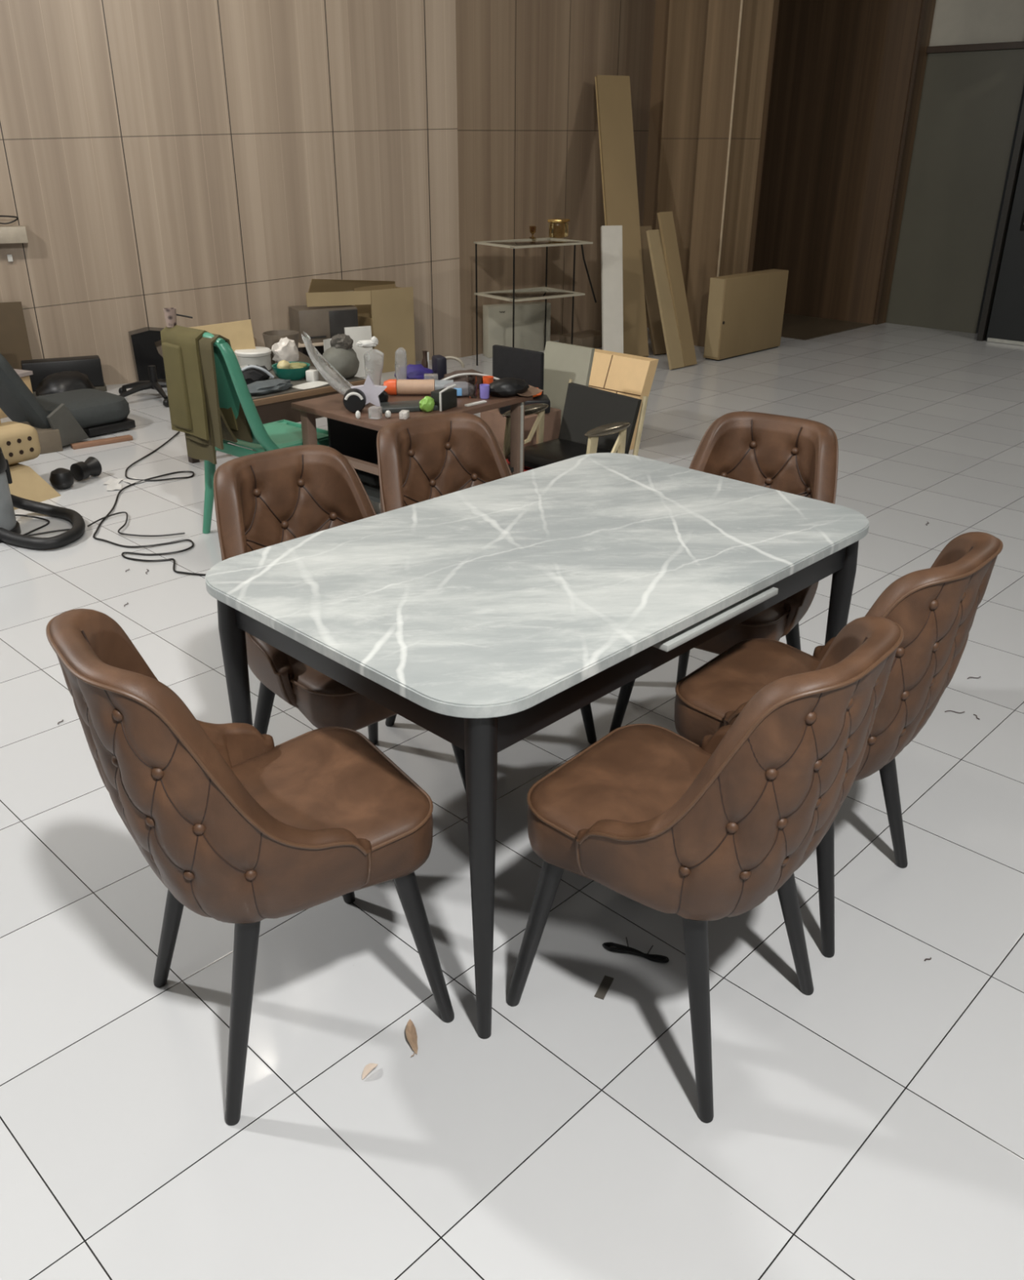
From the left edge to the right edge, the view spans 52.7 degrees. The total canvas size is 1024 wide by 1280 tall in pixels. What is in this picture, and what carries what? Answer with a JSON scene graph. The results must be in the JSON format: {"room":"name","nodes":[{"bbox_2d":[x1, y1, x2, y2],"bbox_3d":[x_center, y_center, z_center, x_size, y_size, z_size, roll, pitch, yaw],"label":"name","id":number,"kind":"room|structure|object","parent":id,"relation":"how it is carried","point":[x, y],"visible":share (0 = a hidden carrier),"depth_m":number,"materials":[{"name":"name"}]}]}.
{"room":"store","nodes":[
{"label":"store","id":0,"kind":"room"},
{"bbox_2d":[0,0,461,385],"bbox_3d":[-3.504,-3.535,6.332,6.760,4.000,0.120,-11,28,-22],"label":"wall","id":1,"kind":"structure","parent":0,"point":[209,161],"depth_m":7.15,"materials":[{"name":"brown wood"}]},
{"bbox_2d":[0,225,28,244],"bbox_3d":[-3.363,-2.623,6.698,0.400,0.100,0.120,-11,28,-22],"label":"wall rack","id":2,"kind":"object","parent":1,"relation":"attached to","point":[8,234],"visible":1,"depth_m":6.70,"materials":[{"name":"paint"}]},
{"bbox_2d":[0,287,1023,1279],"bbox_3d":[1.183,-1.049,5.947,15.000,0.106,18.000,23,34,39],"label":"floor","id":3,"kind":"structure","parent":0,"point":[869,1124],"depth_m":2.10,"materials":[{"name":"white tile"}]},
{"bbox_2d":[0,302,32,369],"bbox_3d":[-3.674,-1.913,6.877,0.860,0.599,0.080,-11,28,-22],"label":"leaning board","id":4,"kind":"object","parent":3,"relation":"on","point":[15,347],"visible":0.6,"depth_m":6.97,"materials":[{"name":"brown wood"}]},
{"bbox_2d":[0,368,32,418],"bbox_3d":[-3.300,-1.634,6.533,0.340,0.400,0.380,11,28,21],"label":"carton","id":5,"kind":"object","parent":3,"relation":"on","point":[24,375],"visible":0.27,"depth_m":6.59,"materials":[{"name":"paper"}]},
{"bbox_2d":[8,462,60,510],"bbox_3d":[-2.486,-0.716,4.922,0.340,0.150,0.580,16,30,30],"label":"block","id":6,"kind":"object","parent":3,"relation":"on","point":[26,483],"visible":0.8,"depth_m":4.99,"materials":[{"name":"beige wood"}]},
{"bbox_2d":[0,421,40,465],"bbox_3d":[-2.523,-0.909,4.926,0.222,0.170,0.500,17,30,30],"label":"block","id":7,"kind":"object","parent":6,"relation":"on","point":[20,442],"visible":1,"depth_m":4.97,"materials":[{"name":"beige wood"}]},
{"bbox_2d":[20,422,62,454],"bbox_3d":[-2.690,-1.130,5.786,0.260,0.145,0.200,-18,31,-33],"label":"carton","id":8,"kind":"object","parent":3,"relation":"on","point":[50,440],"visible":0.31,"depth_m":5.76,"materials":[{"name":"beige cardboard"}]},
{"bbox_2d":[0,447,85,549],"bbox_3d":[-2.146,-0.681,4.531,0.557,0.430,0.459,5,26,10],"label":"vacuum cleaner","id":9,"kind":"object","parent":3,"relation":"on","point":[10,528],"visible":1,"depth_m":4.49,"materials":[{"name":"grey plastic"}]},
{"bbox_2d":[48,467,74,489],"bbox_3d":[-2.257,-0.810,5.178,0.116,0.100,0.116,23,34,39],"label":"stopper","id":10,"kind":"object","parent":3,"relation":"on","point":[61,478],"visible":1,"depth_m":5.14,"materials":[{"name":"black plastic"}]},
{"bbox_2d":[21,355,106,396],"bbox_3d":[-3.093,-1.821,7.127,0.520,0.224,0.160,-11,28,-22],"label":"case","id":11,"kind":"object","parent":3,"relation":"on","point":[91,366],"visible":0.56,"depth_m":7.06,"materials":[{"name":"plastic"}]},
{"bbox_2d":[35,370,95,396],"bbox_3d":[-2.936,-1.660,6.806,0.303,0.216,0.392,23,34,39],"label":"bag","id":12,"kind":"object","parent":3,"relation":"on","point":[64,381],"visible":0.41,"depth_m":6.70,"materials":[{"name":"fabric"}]},
{"bbox_2d":[0,353,135,446],"bbox_3d":[-2.678,-1.479,5.976,0.610,0.590,0.849,21,33,36],"label":"bag","id":13,"kind":"object","parent":3,"relation":"on","point":[77,415],"visible":0.88,"depth_m":5.95,"materials":[{"name":"grey fabric"}]},
{"bbox_2d":[70,457,102,480],"bbox_3d":[-2.194,-0.877,5.314,0.104,0.104,0.125,11,28,22],"label":"connector","id":14,"kind":"object","parent":3,"relation":"on","point":[81,470],"visible":0.98,"depth_m":5.28,"materials":[{"name":"plastic"}]},
{"bbox_2d":[70,434,133,449],"bbox_3d":[-2.360,-1.140,5.952,0.340,0.024,0.050,-19,32,-35],"label":"batten","id":15,"kind":"object","parent":3,"relation":"on","point":[126,437],"visible":1,"depth_m":5.94,"materials":[{"name":"brown wood"}]},
{"bbox_2d":[87,511,185,537],"bbox_3d":[-1.700,-0.500,4.629,0.476,0.006,0.220,19,31,34],"label":"power cable","id":16,"kind":"object","parent":3,"relation":"on","point":[126,513],"visible":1,"depth_m":4.57,"materials":[{"name":"black plastic"}]},
{"bbox_2d":[118,364,168,407],"bbox_3d":[-2.435,-1.738,6.969,0.537,0.219,0.588,10,27,19],"label":"chair base","id":17,"kind":"object","parent":3,"relation":"on","point":[153,384],"visible":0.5,"depth_m":6.91,"materials":[{"name":"black plastic"}]},
{"bbox_2d":[128,327,165,381],"bbox_3d":[-2.495,-2.031,7.389,0.410,0.385,0.160,-11,28,-22],"label":"shell","id":18,"kind":"object","parent":3,"relation":"on","point":[144,351],"visible":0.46,"depth_m":7.27,"materials":[{"name":"black plastic"}]},
{"bbox_2d":[93,431,206,576],"bbox_3d":[-1.739,-0.689,5.034,0.655,0.011,2.565,-11,28,-23],"label":"power cable","id":19,"kind":"object","parent":3,"relation":"on","point":[175,434],"visible":0.93,"depth_m":4.49,"materials":[{"name":"black plastic"}]},
{"bbox_2d":[45,608,454,1125],"bbox_3d":[-0.462,0.343,1.899,0.563,0.889,0.478,-16,30,-31],"label":"dining chair","id":20,"kind":"object","parent":3,"relation":"on","point":[239,828],"visible":1,"depth_m":1.70,"materials":[{"name":"brown leather"}]},
{"bbox_2d":[201,332,328,533],"bbox_3d":[-1.069,-0.896,4.448,0.442,0.910,0.581,20,32,35],"label":"plastic chair","id":21,"kind":"object","parent":3,"relation":"on","point":[233,388],"visible":0.44,"depth_m":4.24,"materials":[{"name":"green plastic"}]},
{"bbox_2d":[160,324,253,464],"bbox_3d":[-1.247,-0.996,4.208,0.322,0.536,0.182,20,32,35],"label":"garment","id":22,"kind":"object","parent":21,"relation":"hanging from","point":[188,357],"visible":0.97,"depth_m":4.14,"materials":[{"name":"fabric"}]},
{"bbox_2d":[163,307,192,327],"bbox_3d":[-1.339,-1.293,4.146,0.108,0.070,0.050,-4,26,-10],"label":"patterned cup","id":23,"kind":"object","parent":22,"relation":"on","point":[170,313],"visible":1,"depth_m":4.13,"materials":[{"name":"ceramic"}]},
{"bbox_2d":[184,364,365,463],"bbox_3d":[-1.272,-1.172,5.537,0.740,0.455,0.720,23,34,39],"label":"desk","id":24,"kind":"object","parent":3,"relation":"on","point":[273,406],"visible":0.16,"depth_m":5.16,"materials":[{"name":"brown wood"}]},
{"bbox_2d":[189,319,255,351],"bbox_3d":[-1.571,-1.581,5.554,0.390,0.260,0.042,-4,26,-9],"label":"cardboard sheet","id":25,"kind":"object","parent":24,"relation":"on","point":[240,335],"visible":0.29,"depth_m":5.54,"materials":[{"name":"beige cardboard"}]},
{"bbox_2d":[234,346,271,370],"bbox_3d":[-1.401,-1.520,5.603,0.196,0.110,0.196,23,34,39],"label":"round tin","id":26,"kind":"object","parent":24,"relation":"on","point":[260,356],"visible":0.78,"depth_m":5.53,"materials":[{"name":"plastic"}]},
{"bbox_2d":[235,354,271,370],"bbox_3d":[-1.401,-1.508,5.609,0.184,0.085,0.184,23,34,39],"label":"tub","id":27,"kind":"object","parent":26,"relation":"in","point":[260,360],"depth_m":5.53,"materials":[{"name":"plastic"}]},
{"bbox_2d":[240,364,270,384],"bbox_3d":[-1.333,-1.355,5.282,0.164,0.091,0.250,10,27,19],"label":"cloth","id":28,"kind":"object","parent":24,"relation":"on","point":[251,375],"visible":0.44,"depth_m":5.22,"materials":[{"name":"fabric"}]},
{"bbox_2d":[241,364,274,378],"bbox_3d":[-1.292,-1.358,5.242,0.165,0.074,0.021,-8,27,-17],"label":"strap","id":29,"kind":"object","parent":28,"relation":"on","point":[249,366],"visible":0.95,"depth_m":5.23,"materials":[{"name":"grey plastic"}]},
{"bbox_2d":[247,378,293,395],"bbox_3d":[-1.226,-1.261,5.131,0.170,0.052,0.312,19,31,34],"label":"cloth","id":30,"kind":"object","parent":24,"relation":"on","point":[269,386],"visible":0.83,"depth_m":5.09,"materials":[{"name":"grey fabric"}]},
{"bbox_2d":[262,329,298,364],"bbox_3d":[-1.291,-1.640,5.798,0.200,0.160,0.200,23,34,39],"label":"bin","id":31,"kind":"object","parent":24,"relation":"on","point":[270,337],"visible":0.35,"depth_m":5.74,"materials":[{"name":"plastic"}]},
{"bbox_2d":[271,337,298,363],"bbox_3d":[-1.247,-1.585,5.685,0.109,0.159,0.170,23,34,39],"label":"bag","id":32,"kind":"object","parent":24,"relation":"on","point":[286,349],"visible":0.82,"depth_m":5.64,"materials":[{"name":"white plastic"}]},
{"bbox_2d":[271,360,310,380],"bbox_3d":[-1.157,-1.423,5.418,0.200,0.099,0.200,23,34,39],"label":"bowl","id":33,"kind":"object","parent":24,"relation":"on","point":[283,370],"visible":1,"depth_m":5.36,"materials":[{"name":"plastic"}]},
{"bbox_2d":[291,381,328,389],"bbox_3d":[-1.028,-1.300,5.275,0.100,0.007,0.180,19,31,34],"label":"paper sheet","id":34,"kind":"object","parent":24,"relation":"on","point":[314,384],"visible":0.96,"depth_m":5.28,"materials":[{"name":"white paper"}]},
{"bbox_2d":[306,368,319,382],"bbox_3d":[-1.036,-1.370,5.359,0.050,0.056,0.050,10,27,19],"label":"cube","id":35,"kind":"object","parent":24,"relation":"on","point":[312,375],"visible":0.96,"depth_m":5.34,"materials":[{"name":"plastic"}]},
{"bbox_2d":[322,333,359,378],"bbox_3d":[-0.901,-1.485,5.407,0.181,0.222,0.210,23,34,39],"label":"mesh bag","id":36,"kind":"object","parent":24,"relation":"on","point":[341,356],"visible":0.83,"depth_m":5.35,"materials":[{"name":"fabric"}]},
{"bbox_2d":[297,351,315,367],"bbox_3d":[-1.546,-1.858,7.146,0.286,0.295,0.406,23,34,39],"label":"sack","id":37,"kind":"object","parent":3,"relation":"on","point":[303,357],"visible":0.06,"depth_m":7.10,"materials":[{"name":"fabric"}]},
{"bbox_2d":[297,342,324,367],"bbox_3d":[-1.404,-2.085,7.654,0.440,0.266,0.240,-12,28,-25],"label":"metal stand","id":38,"kind":"object","parent":3,"relation":"on","point":[319,346],"visible":0.18,"depth_m":7.65,"materials":[{"name":"metal"}]},
{"bbox_2d":[288,305,358,343],"bbox_3d":[-1.380,-2.323,7.576,0.440,0.230,0.267,-12,28,-25],"label":"machine","id":39,"kind":"object","parent":38,"relation":"on","point":[321,323],"visible":0.8,"depth_m":7.46,"materials":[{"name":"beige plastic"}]},
{"bbox_2d":[213,444,466,794],"bbox_3d":[-0.430,0.018,2.576,0.478,0.889,0.563,-21,33,-37],"label":"dining chair","id":40,"kind":"object","parent":3,"relation":"on","point":[265,499],"visible":0.41,"depth_m":2.53,"materials":[{"name":"brown leather"}]},
{"bbox_2d":[344,325,373,377],"bbox_3d":[-1.125,-2.121,7.620,0.200,0.362,0.041,-11,28,-23],"label":"folder","id":41,"kind":"object","parent":3,"relation":"on","point":[357,334],"visible":0.51,"depth_m":7.59,"materials":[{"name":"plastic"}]},
{"bbox_2d":[306,279,415,373],"bbox_3d":[-1.150,-2.348,7.713,0.850,0.690,0.256,-20,32,-36],"label":"carton","id":42,"kind":"object","parent":3,"relation":"on","point":[388,308],"visible":0.68,"depth_m":7.72,"materials":[{"name":"cardboard"}]},
{"bbox_2d":[362,1062,377,1079],"bbox_3d":[-0.268,0.806,1.938,0.017,0.013,0.042,19,31,34],"label":"dry leaf","id":43,"kind":"object","parent":3,"relation":"on","point":[368,1068],"visible":1,"depth_m":1.94,"materials":[{"name":"plant"}]},
{"bbox_2d":[405,1018,417,1056],"bbox_3d":[-0.195,0.771,2.010,0.021,0.013,0.095,-6,26,-13],"label":"dry leaf","id":44,"kind":"object","parent":3,"relation":"on","point":[411,1030],"visible":1,"depth_m":2.01,"materials":[{"name":"plant"}]},
{"bbox_2d":[291,373,533,502],"bbox_3d":[-0.407,-0.792,4.495,0.620,0.682,0.844,22,33,37],"label":"desk","id":45,"kind":"object","parent":3,"relation":"on","point":[356,439],"depth_m":4.37,"materials":[{"name":"brown wood"}]},
{"bbox_2d":[301,331,353,395],"bbox_3d":[-0.717,-1.108,4.213,0.252,0.282,0.199,-1,26,-3],"label":"glass sculpture","id":46,"kind":"object","parent":45,"relation":"on","point":[327,371],"visible":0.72,"depth_m":4.18,"materials":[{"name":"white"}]},
{"bbox_2d":[342,388,366,413],"bbox_3d":[-0.628,-0.955,4.125,0.090,0.090,0.068,-1,26,-4],"label":"round pot","id":47,"kind":"object","parent":45,"relation":"on","point":[354,400],"visible":1,"depth_m":4.10,"materials":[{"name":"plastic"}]},
{"bbox_2d":[351,373,386,406],"bbox_3d":[-0.572,-0.997,4.141,0.143,0.136,0.024,-1,26,-4],"label":"star ornament","id":48,"kind":"object","parent":45,"relation":"on","point":[371,391],"visible":0.72,"depth_m":4.13,"materials":[{"name":"grey plastic"}]},
{"bbox_2d":[364,349,383,385],"bbox_3d":[-0.593,-1.145,4.418,0.074,0.180,0.095,23,34,39],"label":"glass vase","id":49,"kind":"object","parent":45,"relation":"on","point":[373,358],"visible":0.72,"depth_m":4.38,"materials":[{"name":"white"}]},
{"bbox_2d":[355,336,378,348],"bbox_3d":[-0.619,-1.272,4.416,0.098,0.048,0.038,-5,26,-10],"label":"bird ornament","id":50,"kind":"object","parent":49,"relation":"on","point":[373,342],"visible":1,"depth_m":4.41,"materials":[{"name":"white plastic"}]},
{"bbox_2d":[368,405,382,419],"bbox_3d":[-0.535,-0.889,4.044,0.044,0.044,0.044,7,26,14],"label":"cube","id":51,"kind":"object","parent":45,"relation":"on","point":[375,412],"visible":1,"depth_m":4.03,"materials":[{"name":"white"}]},
{"bbox_2d":[378,390,388,402],"bbox_3d":[-0.538,-0.991,4.231,0.052,0.067,0.073,23,34,39],"label":"bulb","id":52,"kind":"object","parent":45,"relation":"on","point":[384,396],"visible":0.38,"depth_m":4.21,"materials":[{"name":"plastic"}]},
{"bbox_2d":[395,347,407,379],"bbox_3d":[-0.485,-1.191,4.529,0.047,0.169,0.058,23,34,39],"label":"bottle","id":53,"kind":"object","parent":45,"relation":"on","point":[401,361],"visible":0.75,"depth_m":4.50,"materials":[{"name":"white plastic"}]},
{"bbox_2d":[399,409,409,419],"bbox_3d":[-0.422,-0.882,4.049,0.032,0.028,0.045,5,26,9],"label":"block","id":54,"kind":"object","parent":45,"relation":"on","point":[403,414],"visible":1,"depth_m":4.03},
{"bbox_2d":[380,400,438,413],"bbox_3d":[-0.417,-0.949,4.198,0.240,0.020,0.120,-7,27,-14],"label":"tray","id":55,"kind":"object","parent":45,"relation":"on","point":[411,406],"visible":0.54,"depth_m":4.16,"materials":[{"name":"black plastic"}]},
{"bbox_2d":[394,364,433,379],"bbox_3d":[-0.439,-1.192,4.630,0.177,0.082,0.131,-5,26,-10],"label":"bag","id":56,"kind":"object","parent":45,"relation":"on","point":[417,371],"visible":0.44,"depth_m":4.59,"materials":[{"name":"purple fabric"}]},
{"bbox_2d":[383,379,453,395],"bbox_3d":[-0.398,-1.080,4.418,0.305,0.066,0.066,0,26,-2],"label":"tube","id":57,"kind":"object","parent":45,"relation":"on","point":[394,387],"visible":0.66,"depth_m":4.39,"materials":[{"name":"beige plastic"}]},
{"bbox_2d":[421,350,429,368],"bbox_3d":[-0.397,-1.264,4.737,0.037,0.120,0.036,23,34,39],"label":"slim bottle","id":58,"kind":"object","parent":45,"relation":"on","point":[425,361],"visible":0.6,"depth_m":4.72,"materials":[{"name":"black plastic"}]},
{"bbox_2d":[419,395,435,412],"bbox_3d":[-0.340,-0.946,4.145,0.054,0.060,0.070,23,34,39],"label":"ball","id":59,"kind":"object","parent":45,"relation":"on","point":[427,404],"visible":1,"depth_m":4.13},
{"bbox_2d":[431,355,447,380],"bbox_3d":[-0.325,-1.209,4.624,0.050,0.120,0.080,-10,28,-21],"label":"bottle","id":60,"kind":"object","parent":45,"relation":"on","point":[438,362],"visible":0.58,"depth_m":4.59,"materials":[{"name":"plastic"}]},
{"bbox_2d":[431,384,457,411],"bbox_3d":[-0.278,-0.986,4.196,0.060,0.090,0.106,17,30,30],"label":"box","id":61,"kind":"object","parent":45,"relation":"on","point":[446,398],"visible":0.93,"depth_m":4.17,"materials":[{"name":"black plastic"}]},
{"bbox_2d":[443,381,468,396],"bbox_3d":[-0.223,-1.067,4.394,0.141,0.063,0.053,-3,26,-7],"label":"pouch","id":62,"kind":"object","parent":45,"relation":"on","point":[462,387],"visible":0.64,"depth_m":4.37,"materials":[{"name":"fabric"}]},
{"bbox_2d":[440,368,483,389],"bbox_3d":[-0.206,-1.142,4.525,0.216,0.085,0.094,-2,26,-5],"label":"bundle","id":63,"kind":"object","parent":45,"relation":"on","point":[462,378],"visible":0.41,"depth_m":4.49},
{"bbox_2d":[467,382,477,398],"bbox_3d":[-0.166,-1.056,4.378,0.042,0.060,0.042,23,34,39],"label":"glass tumbler","id":64,"kind":"object","parent":45,"relation":"on","point":[473,387],"visible":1,"depth_m":4.37,"materials":[{"name":"white"}]},
{"bbox_2d":[480,383,489,399],"bbox_3d":[-0.116,-1.051,4.373,0.043,0.055,0.043,23,34,39],"label":"cup","id":65,"kind":"object","parent":45,"relation":"on","point":[484,388],"visible":1,"depth_m":4.36,"materials":[{"name":"plastic"}]},
{"bbox_2d":[488,377,529,397],"bbox_3d":[-0.019,-1.086,4.427,0.200,0.072,0.127,-16,30,-31],"label":"bowl","id":66,"kind":"object","parent":45,"relation":"on","point":[508,387],"visible":1,"depth_m":4.38,"materials":[{"name":"black plastic"}]},
{"bbox_2d":[516,385,543,396],"bbox_3d":[0.052,-1.075,4.466,0.100,0.024,0.140,23,34,39],"label":"paper","id":67,"kind":"object","parent":45,"relation":"on","point":[531,391],"visible":0.61,"depth_m":4.47,"materials":[{"name":"paper"}]},
{"bbox_2d":[377,412,596,743],"bbox_3d":[-0.093,-0.134,2.896,0.478,0.889,0.563,-18,31,-34],"label":"dining chair","id":68,"kind":"object","parent":3,"relation":"on","point":[421,459],"visible":0.38,"depth_m":2.91,"materials":[{"name":"brown leather"}]},
{"bbox_2d":[483,301,551,358],"bbox_3d":[0.041,-2.544,8.473,0.560,0.400,0.124,-11,28,-22],"label":"box","id":69,"kind":"object","parent":3,"relation":"on","point":[530,317],"visible":0.89,"depth_m":8.40,"materials":[{"name":"grey"}]},
{"bbox_2d":[480,407,561,450],"bbox_3d":[0.045,-1.050,5.443,0.300,0.330,0.300,23,34,39],"label":"carton","id":70,"kind":"object","parent":3,"relation":"on","point":[494,419],"visible":0.13,"depth_m":5.33,"materials":[{"name":"brown cardboard"}]},
{"bbox_2d":[493,344,544,394],"bbox_3d":[0.030,-1.394,5.450,0.340,0.280,0.030,21,32,36],"label":"cushion","id":71,"kind":"object","parent":70,"relation":"on","point":[527,365],"visible":0.56,"depth_m":5.40,"materials":[{"name":"black fabric"}]},
{"bbox_2d":[474,237,596,365],"bbox_3d":[0.222,-2.591,7.985,0.913,0.911,0.513,-18,31,-33],"label":"shelf unit","id":72,"kind":"object","parent":3,"relation":"on","point":[513,295],"visible":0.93,"depth_m":7.83,"materials":[{"name":"black metal"}]},
{"bbox_2d":[547,218,569,238],"bbox_3d":[0.364,-3.214,8.072,0.120,0.133,0.160,13,28,24],"label":"glass casket","id":73,"kind":"object","parent":72,"relation":"on","point":[558,228],"visible":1,"depth_m":8.02,"materials":[{"name":"brown"}]},
{"bbox_2d":[204,453,869,1039],"bbox_3d":[0.110,0.116,2.528,0.901,0.754,1.408,23,34,39],"label":"dining table","id":74,"kind":"object","parent":3,"relation":"on","point":[484,616],"visible":0.98,"depth_m":2.15,"materials":[{"name":"grey stone"}]},
{"bbox_2d":[543,341,595,424],"bbox_3d":[0.256,-1.248,5.525,0.340,0.620,0.186,23,34,39],"label":"board","id":75,"kind":"object","parent":3,"relation":"on","point":[563,362],"visible":0.5,"depth_m":5.48,"materials":[{"name":"beige wood"}]},
{"bbox_2d":[502,378,648,469],"bbox_3d":[0.281,-0.954,4.692,0.558,0.336,0.437,23,34,39],"label":"armchair","id":76,"kind":"object","parent":3,"relation":"on","point":[594,420],"visible":0.7,"depth_m":4.74,"materials":[{"name":"black fabric"}]},
{"bbox_2d":[498,394,551,413],"bbox_3d":[0.060,-1.212,5.318,0.260,0.070,0.140,-2,26,-5],"label":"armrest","id":77,"kind":"object","parent":76,"relation":"attached to","point":[543,398],"visible":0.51,"depth_m":5.25,"materials":[{"name":"plastic"}]},
{"bbox_2d":[559,329,602,348],"bbox_3d":[0.642,-2.587,8.919,0.260,0.100,0.420,23,34,39],"label":"carton","id":78,"kind":"object","parent":3,"relation":"on","point":[593,339],"visible":0.6,"depth_m":8.81,"materials":[{"name":"brown cardboard"}]},
{"bbox_2d":[594,975,613,999],"bbox_3d":[0.191,0.719,2.141,0.020,0.002,0.065,11,28,21],"label":"tape strip","id":79,"kind":"object","parent":3,"relation":"on","point":[606,982],"visible":1,"depth_m":2.14,"materials":[{"name":"plastic"}]},
{"bbox_2d":[600,225,623,353],"bbox_3d":[0.782,-2.676,8.059,0.168,1.006,0.434,-1,26,-4],"label":"board","id":80,"kind":"object","parent":3,"relation":"on","point":[611,237],"visible":1,"depth_m":8.04,"materials":[{"name":"white"}]},
{"bbox_2d":[595,75,648,356],"bbox_3d":[0.898,-3.451,8.438,0.300,2.081,1.105,-4,26,-9],"label":"wooden board","id":81,"kind":"object","parent":3,"relation":"on","point":[614,100],"visible":0.68,"depth_m":8.43,"materials":[{"name":"brown wood"}]},
{"bbox_2d":[588,348,658,450],"bbox_3d":[0.529,-1.417,6.041,0.580,0.482,0.265,23,34,39],"label":"cardboard box","id":82,"kind":"object","parent":3,"relation":"on","point":[624,374],"visible":0.45,"depth_m":5.91,"materials":[{"name":"beige cardboard"}]},
{"bbox_2d":[602,937,669,963],"bbox_3d":[0.269,0.669,2.235,0.147,0.013,0.045,10,27,20],"label":"tie","id":83,"kind":"object","parent":3,"relation":"on","point":[620,948],"visible":1,"depth_m":2.23,"materials":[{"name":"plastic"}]},
{"bbox_2d":[640,226,666,355],"bbox_3d":[1.162,-2.888,8.549,0.181,0.968,0.454,-13,29,-26],"label":"board","id":84,"kind":"object","parent":3,"relation":"on","point":[652,308],"visible":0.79,"depth_m":8.53,"materials":[{"name":"wood"}]},
{"bbox_2d":[646,211,697,369],"bbox_3d":[1.231,-2.703,8.002,0.306,1.108,0.454,-17,31,-32],"label":"wooden board","id":85,"kind":"object","parent":3,"relation":"on","point":[663,242],"visible":1,"depth_m":8.00,"materials":[{"name":"wood"}]},
{"bbox_2d":[506,615,904,1122],"bbox_3d":[0.342,0.342,1.911,0.563,0.889,0.478,20,32,35],"label":"dining chair","id":86,"kind":"object","parent":3,"relation":"on","point":[668,823],"visible":1,"depth_m":1.69,"materials":[{"name":"brown leather"}]},
{"bbox_2d":[608,411,838,733],"bbox_3d":[0.618,-0.141,2.921,0.478,0.889,0.563,16,30,29],"label":"dining chair","id":87,"kind":"object","parent":3,"relation":"on","point":[799,456],"visible":0.34,"depth_m":2.92,"materials":[{"name":"brown leather"}]},
{"bbox_2d":[703,269,789,360],"bbox_3d":[1.942,-2.694,8.547,0.154,0.630,0.944,23,34,39],"label":"cardboard box","id":88,"kind":"object","parent":3,"relation":"on","point":[746,310],"visible":1,"depth_m":8.40,"materials":[{"name":"brown cardboard"}]},
{"bbox_2d":[674,531,1003,957],"bbox_3d":[0.679,0.163,2.289,0.563,0.889,0.478,21,32,36],"label":"dining chair","id":89,"kind":"object","parent":3,"relation":"on","point":[935,607],"visible":0.62,"depth_m":2.07,"materials":[{"name":"brown leather"}]},
{"bbox_2d":[455,0,656,357],"bbox_3d":[0.380,-4.486,8.364,0.120,4.000,2.380,23,34,39],"label":"wall","id":90,"kind":"structure","parent":0,"point":[529,154],"depth_m":8.34,"materials":[{"name":"brown wood"}]},
{"bbox_2d":[656,0,709,298],"bbox_3d":[1.586,-4.594,8.605,0.560,4.000,0.300,23,34,39],"label":"wall","id":91,"kind":"structure","parent":0,"point":[688,19],"depth_m":8.65,"materials":[{"name":"brown wood"}]},
{"bbox_2d":[643,0,779,328],"bbox_3d":[1.637,-4.663,8.749,1.170,4.000,0.160,23,34,39],"label":"wall","id":92,"kind":"structure","parent":0,"point":[662,8],"depth_m":8.94,"materials":[{"name":"brown wood"}]},
{"bbox_2d":[686,0,774,346],"bbox_3d":[1.775,-4.423,8.251,0.300,4.000,0.440,23,34,39],"label":"wall","id":93,"kind":"structure","parent":0,"point":[723,20],"depth_m":8.32,"materials":[{"name":"brown wood"}]},
{"bbox_2d":[717,0,743,276],"bbox_3d":[1.728,-4.311,8.018,0.012,4.000,0.012,23,34,39],"label":"trim","id":94,"kind":"structure","parent":93,"relation":"attached to","point":[742,1],"depth_m":8.16,"materials":[{"name":"brown wood"}]},
{"bbox_2d":[752,0,923,324],"bbox_3d":[2.717,-5.253,9.992,2.360,4.000,0.100,23,34,39],"label":"wall","id":95,"kind":"structure","parent":0,"point":[842,72],"depth_m":9.84,"materials":[{"name":"brown wood"}]},
{"bbox_2d":[874,0,936,324],"bbox_3d":[3.618,-4.929,9.330,0.100,4.000,0.240,23,34,39],"label":"wall","id":96,"kind":"structure","parent":0,"point":[928,6],"depth_m":9.49,"materials":[{"name":"brown wood"}]},
{"bbox_2d":[885,48,1023,333],"bbox_3d":[4.034,-4.053,9.452,0.900,2.320,0.060,23,34,39],"label":"door","id":97,"kind":"structure","parent":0,"point":[971,104],"depth_m":9.38,"materials":[{"name":"grey laminate"}]},
{"bbox_2d":[929,0,1023,46],"bbox_3d":[4.046,-5.878,8.575,0.880,1.630,0.060,23,34,39],"label":"wall","id":98,"kind":"structure","parent":0,"point":[955,22],"depth_m":8.87,"materials":[{"name":"grey paint"}]},
{"bbox_2d":[926,41,1023,53],"bbox_3d":[4.042,-5.109,8.913,0.980,0.050,0.090,23,34,39],"label":"trim","id":99,"kind":"structure","parent":98,"relation":"attached to","point":[1013,45],"depth_m":8.90,"materials":[{"name":"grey metal"}]},
{"bbox_3d":[6.048,-3.787,6.986,5.000,4.000,0.350,23,34,39],"label":"wall","id":100,"kind":"structure","parent":0,"visible":0},
{"bbox_2d":[977,99,1023,341],"bbox_3d":[4.263,-3.747,8.841,0.050,2.300,0.160,23,34,39],"label":"trim","id":101,"kind":"structure","parent":100,"relation":"attached to","point":[1020,143],"depth_m":8.89,"materials":[{"name":"black metal"}]},
{"bbox_2d":[986,149,1023,346],"bbox_3d":[4.610,-3.546,8.475,1.000,2.260,0.124,23,34,39],"label":"door","id":102,"kind":"structure","parent":100,"relation":"in","point":[1006,323],"depth_m":8.99,"materials":[{"name":"metal"}]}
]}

